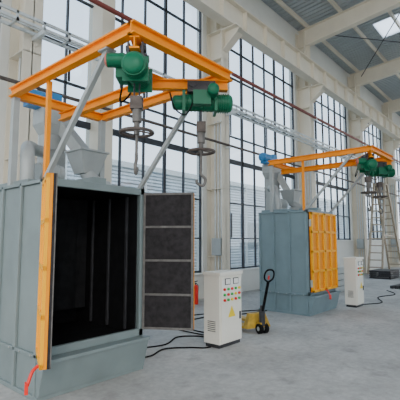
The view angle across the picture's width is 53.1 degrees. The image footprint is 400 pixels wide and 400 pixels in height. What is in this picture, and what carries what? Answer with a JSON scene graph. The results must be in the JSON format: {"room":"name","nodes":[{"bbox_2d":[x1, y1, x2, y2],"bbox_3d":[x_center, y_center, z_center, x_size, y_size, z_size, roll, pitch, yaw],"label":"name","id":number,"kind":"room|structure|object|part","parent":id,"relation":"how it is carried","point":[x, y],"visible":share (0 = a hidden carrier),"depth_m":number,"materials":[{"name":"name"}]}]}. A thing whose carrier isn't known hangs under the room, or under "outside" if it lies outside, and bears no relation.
{"room":"workshop","nodes":[
{"label":"workshop","id":0,"kind":"room"},
{"bbox_2d":[0,267,399,399],"bbox_3d":[15.165,2.905,10.983,23.700,0.200,54.000,-5,-8,41],"label":"floor","id":1,"kind":"structure","parent":0,"point":[342,352],"depth_m":5.53,"materials":[{"name":"concrete"}]},
{"bbox_2d":[3,0,43,183],"bbox_3d":[-3.376,-2.847,7.727,0.590,10.600,0.480,-5,-8,41],"label":"steel column","id":2,"kind":"structure","parent":1,"relation":"on","point":[25,54],"depth_m":7.59,"materials":[{"name":"white metal"}]},
{"bbox_2d":[0,19,232,399],"bbox_3d":[-1.374,0.195,5.075,3.395,4.020,2.293,-5,-8,41],"label":"machine","id":3,"kind":"object","parent":1,"relation":"on","point":[88,264],"visible":0.94,"depth_m":5.21,"materials":[{"name":"grey paint"}]},
{"bbox_3d":[-1.617,0.774,4.034,0.217,2.020,0.720,3,-6,-25],"label":"door","id":4,"kind":"part","parent":3,"relation":"part of","materials":[{"name":"yellow paint"}]},
{"bbox_3d":[-1.084,-0.829,4.900,2.595,1.296,1.490,-5,-8,41],"label":"overhead track frame","id":5,"kind":"part","parent":3,"relation":"part of","materials":[{"name":"orange paint"}]},
{"bbox_2d":[104,42,154,174],"bbox_3d":[-0.624,-0.829,3.803,0.423,1.216,0.630,-2,-6,16],"label":"electric hoist","id":6,"kind":"object","parent":3,"relation":"attached to","point":[132,69],"visible":1,"depth_m":3.68,"materials":[{"name":"metal"}]},
{"bbox_3d":[-0.439,0.811,5.409,0.720,1.820,0.102,-1,-6,8],"label":"door","id":7,"kind":"part","parent":3,"relation":"part of","materials":[{"name":"grey rubber"}]},
{"bbox_2d":[169,80,232,186],"bbox_3d":[0.013,-0.756,4.531,0.721,1.216,0.432,-1,-6,7],"label":"electric hoist","id":8,"kind":"object","parent":3,"relation":"attached to","point":[201,96],"visible":1,"depth_m":4.53,"materials":[{"name":"metal"}]},
{"bbox_2d":[147,335,203,347],"bbox_3d":[-0.626,2.349,6.540,1.813,0.023,0.580,3,-7,-30],"label":"cable","id":9,"kind":"object","parent":1,"relation":"on","point":[184,335],"visible":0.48,"depth_m":6.91,"materials":[{"name":"black rubber"}]},
{"bbox_2d":[145,346,210,357],"bbox_3d":[-0.496,2.306,6.110,1.395,0.023,0.291,3,-7,-30],"label":"cable","id":10,"kind":"object","parent":1,"relation":"on","point":[208,346],"visible":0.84,"depth_m":6.28,"materials":[{"name":"black rubber"}]},
{"bbox_2d":[194,281,198,304],"bbox_3d":[-0.109,2.469,10.686,0.190,0.610,0.157,2,-6,-15],"label":"fire extinguisher","id":11,"kind":"object","parent":1,"relation":"on","point":[196,287],"visible":0.8,"depth_m":10.61,"materials":[{"name":"red paint"}]},
{"bbox_2d":[206,16,229,270],"bbox_3d":[0.544,-2.396,12.246,0.590,10.600,0.480,-5,-8,41],"label":"steel column","id":12,"kind":"structure","parent":1,"relation":"on","point":[218,185],"depth_m":12.03,"materials":[{"name":"white metal"}]},
{"bbox_2d":[179,310,259,335],"bbox_3d":[0.202,2.551,8.563,1.594,0.023,3.078,-2,-6,21],"label":"cable","id":13,"kind":"object","parent":1,"relation":"on","point":[244,310],"visible":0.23,"depth_m":7.48,"materials":[{"name":"black rubber"}]},
{"bbox_2d":[203,270,242,348],"bbox_3d":[0.395,1.776,6.623,0.375,1.180,0.640,-5,-8,41],"label":"cabinet","id":14,"kind":"object","parent":1,"relation":"on","point":[222,288],"visible":1,"depth_m":6.44,"materials":[{"name":"white metal"}]},
{"bbox_2d":[193,310,266,332],"bbox_3d":[0.460,2.542,8.472,1.345,0.023,2.953,-2,-6,21],"label":"cable","id":15,"kind":"object","parent":1,"relation":"on","point":[264,310],"visible":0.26,"depth_m":8.68,"materials":[{"name":"black rubber"}]},
{"bbox_2d":[241,269,274,333],"bbox_3d":[0.893,1.897,7.846,0.555,1.182,1.638,3,-6,-27],"label":"jack","id":16,"kind":"object","parent":1,"relation":"on","point":[259,321],"visible":0.84,"depth_m":7.30,"materials":[{"name":"yellow paint"},{"name":"black rubber"},{"name":"dark steel"}]},
{"bbox_2d":[295,31,316,207],"bbox_3d":[4.465,-1.944,16.766,0.590,10.600,0.480,-5,-8,41],"label":"steel column","id":17,"kind":"structure","parent":1,"relation":"on","point":[305,125],"depth_m":16.84,"materials":[{"name":"white metal"}]},
{"bbox_2d":[258,145,393,315],"bbox_3d":[2.881,0.659,9.729,3.165,4.020,1.510,-5,-8,41],"label":"machine","id":18,"kind":"object","parent":1,"relation":"on","point":[299,243],"visible":1,"depth_m":9.51,"materials":[{"name":"blue paint"}]},
{"bbox_3d":[2.767,1.297,9.273,0.217,2.020,0.720,-5,-8,41],"label":"door","id":19,"kind":"part","parent":18,"relation":"part of","materials":[{"name":"yellow paint"}]},
{"bbox_3d":[3.090,-0.357,9.635,2.595,1.296,1.490,-5,-8,41],"label":"overhead track frame","id":20,"kind":"part","parent":18,"relation":"part of","materials":[{"name":"orange paint"}]},
{"bbox_3d":[3.207,1.257,9.877,0.102,1.820,0.720,-5,-8,41],"label":"door","id":21,"kind":"part","parent":18,"relation":"part of","materials":[{"name":"yellow paint"}]},
{"bbox_2d":[355,153,377,211],"bbox_3d":[3.550,-0.356,8.539,0.423,1.216,0.630,-2,-6,16],"label":"electric hoist","id":22,"kind":"object","parent":18,"relation":"attached to","point":[364,165],"visible":0.97,"depth_m":8.42,"materials":[{"name":"metal"}]},
{"bbox_2d":[364,162,394,213],"bbox_3d":[4.187,-0.283,9.267,0.721,1.216,0.432,-1,-6,7],"label":"electric hoist","id":23,"kind":"object","parent":18,"relation":"attached to","point":[383,170],"visible":0.88,"depth_m":9.27,"materials":[{"name":"metal"}]},
{"bbox_2d":[335,267,344,291],"bbox_3d":[4.326,2.635,13.309,0.700,0.800,0.900,-5,-8,41],"label":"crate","id":24,"kind":"object","parent":1,"relation":"on","point":[341,286],"visible":0.08,"depth_m":13.14,"materials":[{"name":"white"}]},
{"bbox_2d":[343,257,363,307],"bbox_3d":[4.010,2.117,10.383,0.355,1.250,0.540,-5,-8,41],"label":"cabinet","id":25,"kind":"object","parent":1,"relation":"on","point":[353,266],"visible":1,"depth_m":10.22,"materials":[{"name":"white metal"}]},
{"bbox_2d":[347,75,367,272],"bbox_3d":[8.385,-1.493,21.285,0.590,10.600,0.480,-5,-8,41],"label":"steel column","id":26,"kind":"structure","parent":1,"relation":"on","point":[358,199],"depth_m":21.13,"materials":[{"name":"white metal"}]},
{"bbox_2d":[363,290,394,304],"bbox_3d":[5.435,2.883,11.886,0.420,0.024,3.634,-4,-7,34],"label":"cable","id":27,"kind":"object","parent":1,"relation":"on","point":[387,290],"visible":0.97,"depth_m":11.34,"materials":[{"name":"black rubber"}]},
{"bbox_2d":[367,177,399,273],"bbox_3d":[9.780,1.166,21.268,0.755,5.344,3.698,-5,-8,41],"label":"step ladder","id":28,"kind":"object","parent":1,"relation":"on","point":[382,216],"visible":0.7,"depth_m":20.84,"materials":[{"name":"metal"}]},
{"bbox_2d":[369,269,399,279],"bbox_3d":[8.334,3.335,18.060,0.900,0.350,1.400,-5,-8,41],"label":"pallet","id":29,"kind":"object","parent":1,"relation":"on","point":[376,273],"visible":1,"depth_m":17.67,"materials":[{"name":"black plastic"}]},
{"bbox_2d":[381,103,399,266],"bbox_3d":[12.306,-1.042,25.805,0.590,10.600,0.480,-5,-8,41],"label":"steel column","id":30,"kind":"structure","parent":1,"relation":"on","point":[388,143],"depth_m":25.64,"materials":[{"name":"white metal"}]},
{"bbox_2d":[390,284,399,288],"bbox_3d":[8.058,3.142,14.867,3.079,0.100,0.737,5,-8,-43],"label":"bundle","id":31,"kind":"object","parent":1,"relation":"on","point":[397,286],"visible":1,"depth_m":14.04,"materials":[{"name":"black"}]},
{"bbox_3d":[-7.297,-3.298,3.207,0.590,10.600,0.480,-5,-8,41],"label":"steel column","id":32,"kind":"structure","parent":1,"relation":"on","visible":0},
{"bbox_2d":[0,2,399,181],"bbox_3d":[6.817,-1.996,18.713,0.435,0.250,54.000,-5,-8,41],"label":"cable tray","id":33,"kind":"object","parent":32,"relation":"attached to","point":[42,31],"visible":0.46,"depth_m":7.86,"materials":[{"name":"metal"}]},
{"bbox_2d":[0,75,399,196],"bbox_3d":[6.718,-0.925,18.692,0.175,0.114,54.000,-5,-8,41],"label":"pipe","id":34,"kind":"object","parent":32,"relation":"attached to","point":[4,78],"visible":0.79,"depth_m":10.04,"materials":[{"name":"brown metal"}]},
{"bbox_2d":[88,0,399,162],"bbox_3d":[6.733,-3.173,18.903,0.215,0.170,54.000,-5,-8,41],"label":"pipe","id":35,"kind":"object","parent":32,"relation":"attached to","point":[96,2],"visible":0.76,"depth_m":13.51,"materials":[{"name":"metal"}]},
{"bbox_2d":[183,0,399,150],"bbox_3d":[6.856,-4.652,18.944,0.562,1.538,54.000,-5,-8,41],"label":"beam","id":36,"kind":"structure","parent":32,"relation":"attached to","point":[238,22],"depth_m":14.71,"materials":[{"name":"white metal"}]},
{"bbox_2d":[0,0,399,298],"bbox_3d":[6.213,-1.775,19.215,0.550,10.950,54.000,-5,-8,41],"label":"wall","id":37,"kind":"structure","parent":0,"point":[101,21],"depth_m":12.21,"materials":[{"name":"beige paint"}]},
{"bbox_2d":[44,0,202,274],"bbox_3d":[-1.668,-2.207,10.164,0.215,8.390,5.390,-5,-8,41],"label":"window","id":38,"kind":"structure","parent":37,"relation":"in","point":[81,124],"depth_m":10.90,"materials":[{"name":"black metal"}]},
{"bbox_2d":[229,38,294,269],"bbox_3d":[2.253,-1.755,14.683,0.215,8.390,5.390,-5,-8,41],"label":"window","id":39,"kind":"structure","parent":37,"relation":"in","point":[241,163],"depth_m":14.32,"materials":[{"name":"black metal"}]},
{"bbox_2d":[314,95,353,240],"bbox_3d":[6.173,-1.777,19.250,0.215,7.440,5.390,-5,-8,41],"label":"window","id":40,"kind":"structure","parent":37,"relation":"in","point":[323,183],"depth_m":19.89,"materials":[{"name":"black metal"}]},
{"bbox_2d":[364,123,387,240],"bbox_3d":[10.094,-1.326,23.769,0.215,7.440,5.390,-5,-8,41],"label":"window","id":41,"kind":"structure","parent":37,"relation":"in","point":[368,132],"depth_m":24.38,"materials":[{"name":"glass"},{"name":"dark steel"}]},
{"bbox_2d":[396,144,399,240],"bbox_3d":[14.014,-0.875,28.289,0.215,7.440,5.390,-5,-8,41],"label":"window","id":42,"kind":"structure","parent":37,"relation":"in","point":[398,191],"depth_m":28.63,"materials":[{"name":"clear glass"}]},
{"bbox_2d":[262,0,399,115],"bbox_3d":[15.165,-8.581,12.129,24.500,1.154,54.000,-5,-8,41],"label":"ceiling","id":43,"kind":"structure","parent":0,"point":[356,51],"depth_m":18.81,"materials":[{"name":"grey metal"}]},
{"bbox_2d":[373,14,399,37],"bbox_3d":[15.165,-8.668,12.138,18.700,0.839,37.600,-5,-8,41],"label":"skylight panels","id":44,"kind":"object","parent":43,"relation":"attached to","point":[383,26],"visible":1,"depth_m":17.84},
{"bbox_2d":[274,0,399,100],"bbox_3d":[15.354,-8.424,11.949,23.270,1.179,54.000,-5,-8,41],"label":"purlins","id":45,"kind":"structure","parent":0,"point":[281,3],"depth_m":18.21,"materials":[{"name":"white metal"}]},
{"bbox_2d":[298,0,399,49],"bbox_3d":[13.204,-8.156,9.805,23.503,1.766,0.260,-5,-8,41],"label":"rafter","id":46,"kind":"object","parent":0,"point":[366,10],"depth_m":16.07,"materials":[{"name":"beige concrete"}]},
{"bbox_2d":[335,13,399,76],"bbox_3d":[11.266,-7.700,15.423,12.031,0.909,30.021,-5,-8,41],"label":"rods","id":47,"kind":"object","parent":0,"point":[399,13],"depth_m":17.81,"materials":[{"name":"black metal"}]},
{"bbox_2d":[350,57,399,88],"bbox_3d":[17.125,-7.705,14.324,23.503,1.766,0.260,-5,-8,41],"label":"rafter","id":48,"kind":"object","parent":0,"point":[392,67],"depth_m":21.02,"materials":[{"name":"beige concrete"}]},
{"bbox_2d":[383,98,399,114],"bbox_3d":[21.045,-7.254,18.844,23.503,1.766,0.260,-5,-8,41],"label":"rafter","id":49,"kind":"object","parent":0,"point":[394,105],"depth_m":26.07,"materials":[{"name":"beige concrete"}]},
{"label":"outside","id":50,"kind":"structure","parent":0,"visible":0},
{"bbox_2d":[194,263,258,270],"bbox_3d":[15.808,2.974,10.418,110.000,0.250,114.000,-5,-8,41],"label":"ground","id":51,"kind":"structure","parent":50,"point":[232,266],"depth_m":28.30,"materials":[{"name":"white"}]},
{"bbox_2d":[65,155,381,268],"bbox_3d":[-1.187,1.372,25.320,1.100,6.100,94.000,-5,-8,41],"label":"neighbouring building","id":52,"kind":"structure","parent":51,"relation":"on","point":[128,178],"depth_m":28.85,"materials":[{"name":"grey metal"}]}
]}

